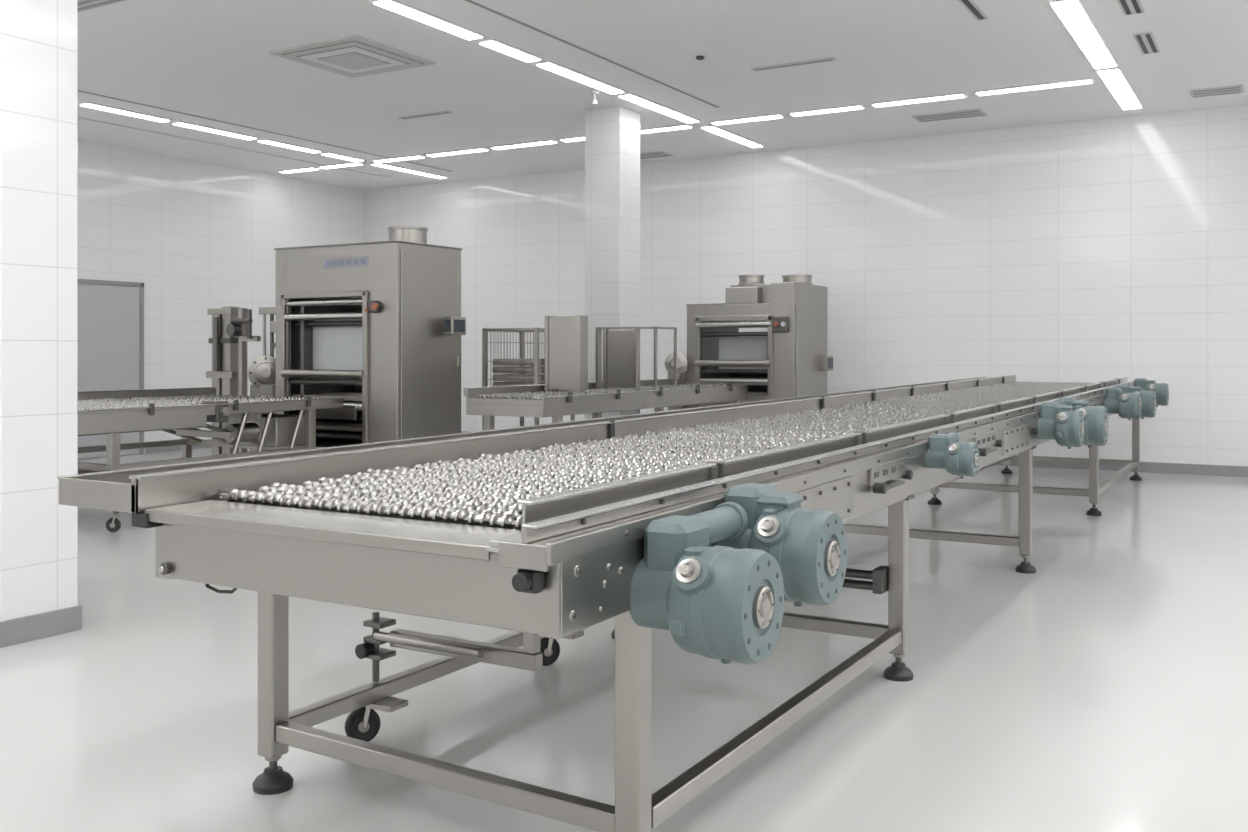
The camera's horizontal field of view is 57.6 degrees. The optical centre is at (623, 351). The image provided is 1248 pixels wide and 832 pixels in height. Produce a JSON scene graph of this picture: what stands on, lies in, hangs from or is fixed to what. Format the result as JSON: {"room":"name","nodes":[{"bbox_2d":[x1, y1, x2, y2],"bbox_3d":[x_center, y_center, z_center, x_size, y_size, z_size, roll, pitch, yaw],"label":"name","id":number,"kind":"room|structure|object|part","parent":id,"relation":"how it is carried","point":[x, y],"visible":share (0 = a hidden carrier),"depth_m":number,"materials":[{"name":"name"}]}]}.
{"room":"factory floor","nodes":[
{"label":"factory floor","id":0,"kind":"room"},
{"bbox_2d":[78,140,363,458],"bbox_3d":[-10.275,-0.730,11.536,0.200,4.460,21.500,0,0,30],"label":"wall","id":1,"kind":"structure","parent":0,"point":[199,237],"depth_m":17.48,"materials":[{"name":"tile"}]},
{"bbox_2d":[78,283,139,458],"bbox_3d":[-7.474,0.265,16.043,0.070,2.450,1.450,0,0,30],"label":"leaf","id":2,"kind":"object","parent":1,"relation":"attached to","point":[108,315],"visible":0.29,"depth_m":16.23,"materials":[{"name":"silver metal"}]},
{"bbox_2d":[78,279,143,453],"bbox_3d":[-7.483,0.240,16.048,0.050,2.520,1.570,0,0,30],"label":"frame","id":3,"kind":"object","parent":1,"relation":"attached to","point":[85,281],"visible":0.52,"depth_m":16.66,"materials":[{"name":"grey metal"}]},
{"bbox_2d":[146,439,211,452],"bbox_3d":[-5.907,1.435,18.770,0.015,0.130,4.600,0,0,30],"label":"baseboard","id":4,"kind":"structure","parent":1,"relation":"attached to","point":[177,447],"depth_m":17.12,"materials":[{"name":"grey"}]},
{"bbox_2d":[0,448,1247,831],"bbox_3d":[-1.305,1.600,6.273,21.000,0.200,21.900,0,0,30],"label":"floor","id":5,"kind":"structure","parent":0,"point":[1103,687],"depth_m":4.88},
{"bbox_2d":[0,0,77,621],"bbox_3d":[-3.262,-0.730,6.070,0.470,4.460,0.430,0,0,30],"label":"wall","id":6,"kind":"structure","parent":5,"relation":"on","point":[39,38],"depth_m":5.93,"materials":[{"name":"tile"}]},
{"bbox_2d":[0,605,81,647],"bbox_3d":[-3.262,1.435,6.070,0.500,0.130,0.460,0,0,30],"label":"baseboard","id":7,"kind":"structure","parent":6,"relation":"attached to","point":[65,620],"depth_m":5.94,"materials":[{"name":"grey"}]},
{"bbox_2d":[78,387,345,531],"bbox_3d":[-4.627,0.946,10.610,2.060,1.107,3.620,0,0,30],"label":"conveyor","id":8,"kind":"object","parent":5,"relation":"on","point":[111,413],"visible":0.69,"depth_m":10.77,"materials":[{"name":"silver metal"}]},
{"bbox_3d":[-4.644,0.481,10.620,2.020,0.178,3.620,0,0,30],"label":"frame","id":9,"kind":"part","parent":8,"relation":"part of","materials":[{"name":"silver metal"}]},
{"bbox_2d":[206,306,260,454],"bbox_3d":[-4.515,0.490,13.054,1.000,2.020,0.350,0,0,30],"label":"post","id":10,"kind":"object","parent":5,"relation":"on","point":[231,326],"visible":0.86,"depth_m":12.98,"materials":[{"name":"silver metal"}]},
{"bbox_2d":[248,307,275,450],"bbox_3d":[-3.941,0.500,12.591,0.461,2.000,0.356,0,0,30],"label":"motor","id":11,"kind":"object","parent":5,"relation":"on","point":[262,370],"visible":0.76,"depth_m":12.52,"materials":[{"name":"silver metal"}]},
{"bbox_2d":[274,226,465,448],"bbox_3d":[-2.708,0.095,12.226,1.956,2.810,1.130,0,0,30],"label":"machine","id":12,"kind":"object","parent":5,"relation":"on","point":[379,326],"visible":0.68,"depth_m":11.86,"materials":[{"name":"metal"}]},
{"bbox_2d":[482,327,574,430],"bbox_3d":[-1.045,0.620,12.497,0.730,1.760,0.740,0,0,30],"label":"cage","id":13,"kind":"object","parent":5,"relation":"on","point":[530,370],"visible":0.45,"depth_m":12.28,"materials":[{"name":"silver metal"}]},
{"bbox_2d":[57,375,1141,831],"bbox_3d":[2.217,0.894,8.512,1.910,1.212,12.572,0,0,30],"label":"conveyor","id":14,"kind":"object","parent":5,"relation":"on","point":[536,532],"visible":0.92,"depth_m":3.79,"materials":[{"name":"silver metal"}]},
{"bbox_3d":[2.326,0.451,8.460,1.350,0.125,12.552,0,0,30],"label":"deck plate","id":15,"kind":"part","parent":14,"relation":"part of","materials":[{"name":"metal"}]},
{"bbox_2d":[629,502,783,663],"bbox_3d":[0.264,0.625,3.073,0.375,0.361,0.571,0,0,30],"label":"motor","id":16,"kind":"object","parent":14,"relation":"attached to","point":[725,603],"visible":1,"depth_m":2.87,"materials":[{"name":"teal paint"}]},
{"bbox_2d":[714,483,846,606],"bbox_3d":[0.450,0.582,3.389,0.375,0.343,0.294,0,0,30],"label":"motor","id":17,"kind":"object","parent":14,"relation":"attached to","point":[809,547],"visible":0.83,"depth_m":3.28,"materials":[{"name":"teal paint"}]},
{"bbox_2d":[925,431,979,478],"bbox_3d":[1.582,0.495,5.439,0.255,0.208,0.327,0,0,30],"label":"motor","id":18,"kind":"object","parent":14,"relation":"attached to","point":[945,451],"visible":0.99,"depth_m":5.33,"materials":[{"name":"teal paint"}]},
{"bbox_2d":[1037,400,1083,448],"bbox_3d":[3.040,0.502,7.873,0.305,0.317,0.501,0,0,30],"label":"motor","id":19,"kind":"object","parent":14,"relation":"attached to","point":[1057,421],"visible":0.98,"depth_m":7.70,"materials":[{"name":"teal paint"}]},
{"bbox_2d":[1057,397,1107,447],"bbox_3d":[3.329,0.517,8.297,0.375,0.360,0.309,0,0,30],"label":"motor","id":20,"kind":"object","parent":14,"relation":"attached to","point":[1095,417],"visible":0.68,"depth_m":8.16,"materials":[{"name":"teal paint"}]},
{"bbox_2d":[1104,386,1140,419],"bbox_3d":[4.706,0.482,10.694,0.325,0.305,0.482,0,0,30],"label":"motor","id":21,"kind":"object","parent":14,"relation":"attached to","point":[1126,405],"visible":0.98,"depth_m":10.52,"materials":[{"name":"teal paint"}]},
{"bbox_2d":[1119,385,1155,418],"bbox_3d":[5.075,0.496,11.273,0.375,0.336,0.288,0,0,30],"label":"motor","id":22,"kind":"object","parent":14,"relation":"attached to","point":[1148,398],"visible":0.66,"depth_m":11.15,"materials":[{"name":"teal paint"}]},
{"bbox_2d":[1134,378,1168,406],"bbox_3d":[5.784,0.449,12.481,0.375,0.312,0.267,0,0,30],"label":"motor","id":23,"kind":"object","parent":14,"relation":"attached to","point":[1161,390],"visible":0.7,"depth_m":12.37,"materials":[{"name":"teal paint"}]},
{"bbox_2d":[463,378,748,429],"bbox_3d":[0.022,0.921,12.596,0.970,1.158,4.550,0,0,30],"label":"conveyor","id":24,"kind":"object","parent":5,"relation":"on","point":[490,402],"visible":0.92,"depth_m":11.43,"materials":[{"name":"silver metal"}]},
{"bbox_2d":[545,315,587,390],"bbox_3d":[-0.604,0.010,11.855,0.440,0.780,0.160,0,0,30],"label":"panel","id":25,"kind":"object","parent":24,"relation":"attached to","point":[566,337],"visible":1,"depth_m":11.79,"materials":[{"name":"silver metal"}]},
{"bbox_2d":[595,326,676,388],"bbox_3d":[0.140,0.060,12.834,0.768,0.680,0.520,0,0,30],"label":"guard","id":26,"kind":"object","parent":24,"relation":"attached to","point":[621,349],"visible":1,"depth_m":12.68,"materials":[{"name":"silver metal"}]},
{"bbox_2d":[585,106,639,418],"bbox_3d":[-0.138,-0.730,13.994,0.500,4.460,0.500,0,0,30],"label":"pillar","id":27,"kind":"structure","parent":5,"relation":"on","point":[612,134],"depth_m":13.81,"materials":[{"name":"tile"}]},
{"bbox_2d":[665,274,832,410],"bbox_3d":[1.681,0.245,15.088,1.863,2.510,1.472,0,0,30],"label":"machine","id":28,"kind":"object","parent":5,"relation":"on","point":[793,360],"visible":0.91,"depth_m":14.74,"materials":[{"name":"metal"}]},
{"bbox_2d":[78,0,1247,189],"bbox_3d":[-1.305,-3.060,6.273,21.000,0.200,21.900,0,0,30],"label":"ceiling","id":29,"kind":"structure","parent":0,"point":[211,59],"depth_m":11.94,"materials":[{"name":"paint"}]},
{"bbox_2d":[78,0,125,11],"bbox_3d":[-4.468,-2.952,9.578,1.000,0.016,0.200,0,0,30],"label":"ceiling vent","id":30,"kind":"object","parent":29,"relation":"in","point":[83,5],"visible":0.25,"depth_m":9.60,"materials":[{"name":"white metal"}]},
{"bbox_2d":[78,117,390,177],"bbox_3d":[-6.152,-2.956,15.551,0.050,0.008,8.600,0,0,30],"label":"trim","id":31,"kind":"structure","parent":29,"relation":"attached to","point":[78,117],"depth_m":16.15,"materials":[{"name":"white"}]},
{"bbox_2d":[78,100,447,178],"bbox_3d":[-6.584,-2.946,13.184,0.190,0.028,13.980,0,0,30],"label":"strip light","id":32,"kind":"object","parent":29,"relation":"attached to","point":[86,104],"depth_m":15.44,"materials":[{"name":"white plastic"}]},
{"bbox_2d":[78,90,452,171],"bbox_3d":[-5.493,-2.956,14.005,0.030,0.008,10.600,0,0,30],"label":"trim","id":33,"kind":"structure","parent":29,"relation":"attached to","point":[78,90],"depth_m":14.86,"materials":[{"name":"grey metal"}]},
{"bbox_2d":[268,35,435,77],"bbox_3d":[-2.710,-2.935,11.387,1.160,0.050,1.160,0,0,30],"label":"ceiling vent","id":34,"kind":"object","parent":29,"relation":"in","point":[353,56],"visible":1,"depth_m":11.25,"materials":[{"name":"white metal"}]},
{"bbox_2d":[398,110,452,118],"bbox_3d":[-2.480,-2.952,14.151,0.800,0.016,0.100,0,0,30],"label":"ceiling vent","id":35,"kind":"object","parent":29,"relation":"in","point":[447,111],"visible":1,"depth_m":14.13,"materials":[{"name":"grey metal"}]},
{"bbox_2d":[369,0,764,147],"bbox_3d":[-0.595,-2.946,11.989,0.200,0.028,9.980,0,0,30],"label":"strip light","id":36,"kind":"object","parent":29,"relation":"attached to","point":[396,6],"depth_m":11.58,"materials":[{"name":"white plastic"}]},
{"bbox_2d":[465,0,718,107],"bbox_3d":[-0.991,-2.956,10.089,0.030,0.008,8.400,0,0,30],"label":"trim","id":37,"kind":"structure","parent":29,"relation":"attached to","point":[470,1],"depth_m":11.08,"materials":[{"name":"grey metal"}]},
{"bbox_2d":[590,89,598,104],"bbox_3d":[-0.332,-2.880,12.832,0.100,0.160,0.100,0,0,30],"label":"ceiling sensor","id":38,"kind":"object","parent":29,"relation":"attached to","point":[594,92],"depth_m":12.81,"materials":[{"name":"white plastic"}]},
{"bbox_2d":[640,151,672,158],"bbox_3d":[0.381,-2.952,17.052,0.600,0.016,0.400,0,0,30],"label":"ceiling vent","id":39,"kind":"object","parent":29,"relation":"in","point":[659,153],"visible":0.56,"depth_m":17.00,"materials":[{"name":"grey metal"}]},
{"bbox_2d":[277,78,1094,172],"bbox_3d":[-0.255,-2.946,15.454,12.420,0.028,0.180,0,0,30],"label":"strip light","id":40,"kind":"object","parent":29,"relation":"attached to","point":[1086,80],"depth_m":14.24,"materials":[{"name":"white plastic"}]},
{"bbox_2d":[696,56,703,59],"bbox_3d":[0.763,-2.945,11.378,0.080,0.030,0.080,0,0,30],"label":"smoke detector","id":41,"kind":"object","parent":29,"relation":"attached to","point":[697,57],"visible":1,"depth_m":11.35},
{"bbox_2d":[751,57,836,70],"bbox_3d":[1.736,-2.952,11.654,0.900,0.016,0.100,0,0,30],"label":"ceiling vent","id":42,"kind":"object","parent":29,"relation":"in","point":[829,58],"visible":1,"depth_m":11.62,"materials":[{"name":"grey metal"}]},
{"bbox_2d":[911,109,986,121],"bbox_3d":[4.066,-2.952,14.194,0.850,0.016,0.400,0,0,30],"label":"ceiling vent","id":43,"kind":"object","parent":29,"relation":"in","point":[975,112],"visible":1,"depth_m":14.15,"materials":[{"name":"grey metal"}]},
{"bbox_2d":[958,0,988,20],"bbox_3d":[2.983,-2.952,9.728,0.100,0.016,0.800,0,0,30],"label":"ceiling vent","id":44,"kind":"object","parent":29,"relation":"in","point":[971,6],"visible":1,"depth_m":9.77,"materials":[{"name":"grey metal"}]},
{"bbox_2d":[1048,0,1142,109],"bbox_3d":[2.988,-2.946,8.334,0.240,0.028,12.500,0,0,30],"label":"strip light","id":45,"kind":"object","parent":29,"relation":"attached to","point":[1072,14],"depth_m":11.00,"materials":[{"name":"white plastic"}]},
{"bbox_2d":[1117,0,1143,14],"bbox_3d":[4.279,-2.952,9.605,0.160,0.016,0.700,0,0,30],"label":"ceiling vent","id":46,"kind":"object","parent":29,"relation":"in","point":[1129,7],"visible":1,"depth_m":9.68,"materials":[{"name":"white metal"}]},
{"bbox_2d":[1133,31,1159,53],"bbox_3d":[5.004,-2.952,10.861,0.160,0.016,0.800,0,0,30],"label":"ceiling vent","id":47,"kind":"object","parent":29,"relation":"in","point":[1146,41],"visible":1,"depth_m":10.81,"materials":[{"name":"white metal"}]},
{"bbox_2d":[1189,85,1243,97],"bbox_3d":[6.721,-2.952,12.868,0.530,0.016,0.400,0,0,30],"label":"ceiling vent","id":48,"kind":"object","parent":29,"relation":"in","point":[1234,89],"visible":1,"depth_m":12.83,"materials":[{"name":"grey metal"}]},
{"bbox_2d":[364,105,1247,465],"bbox_3d":[4.185,-0.730,15.631,20.600,4.460,0.200,0,0,30],"label":"wall","id":49,"kind":"structure","parent":0,"point":[1096,250],"depth_m":15.36,"materials":[{"name":"tile"}]},
{"bbox_2d":[461,431,1247,476],"bbox_3d":[4.131,1.435,15.538,20.600,0.130,0.015,0,0,30],"label":"baseboard","id":50,"kind":"structure","parent":49,"relation":"attached to","point":[1150,467],"depth_m":14.01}
]}

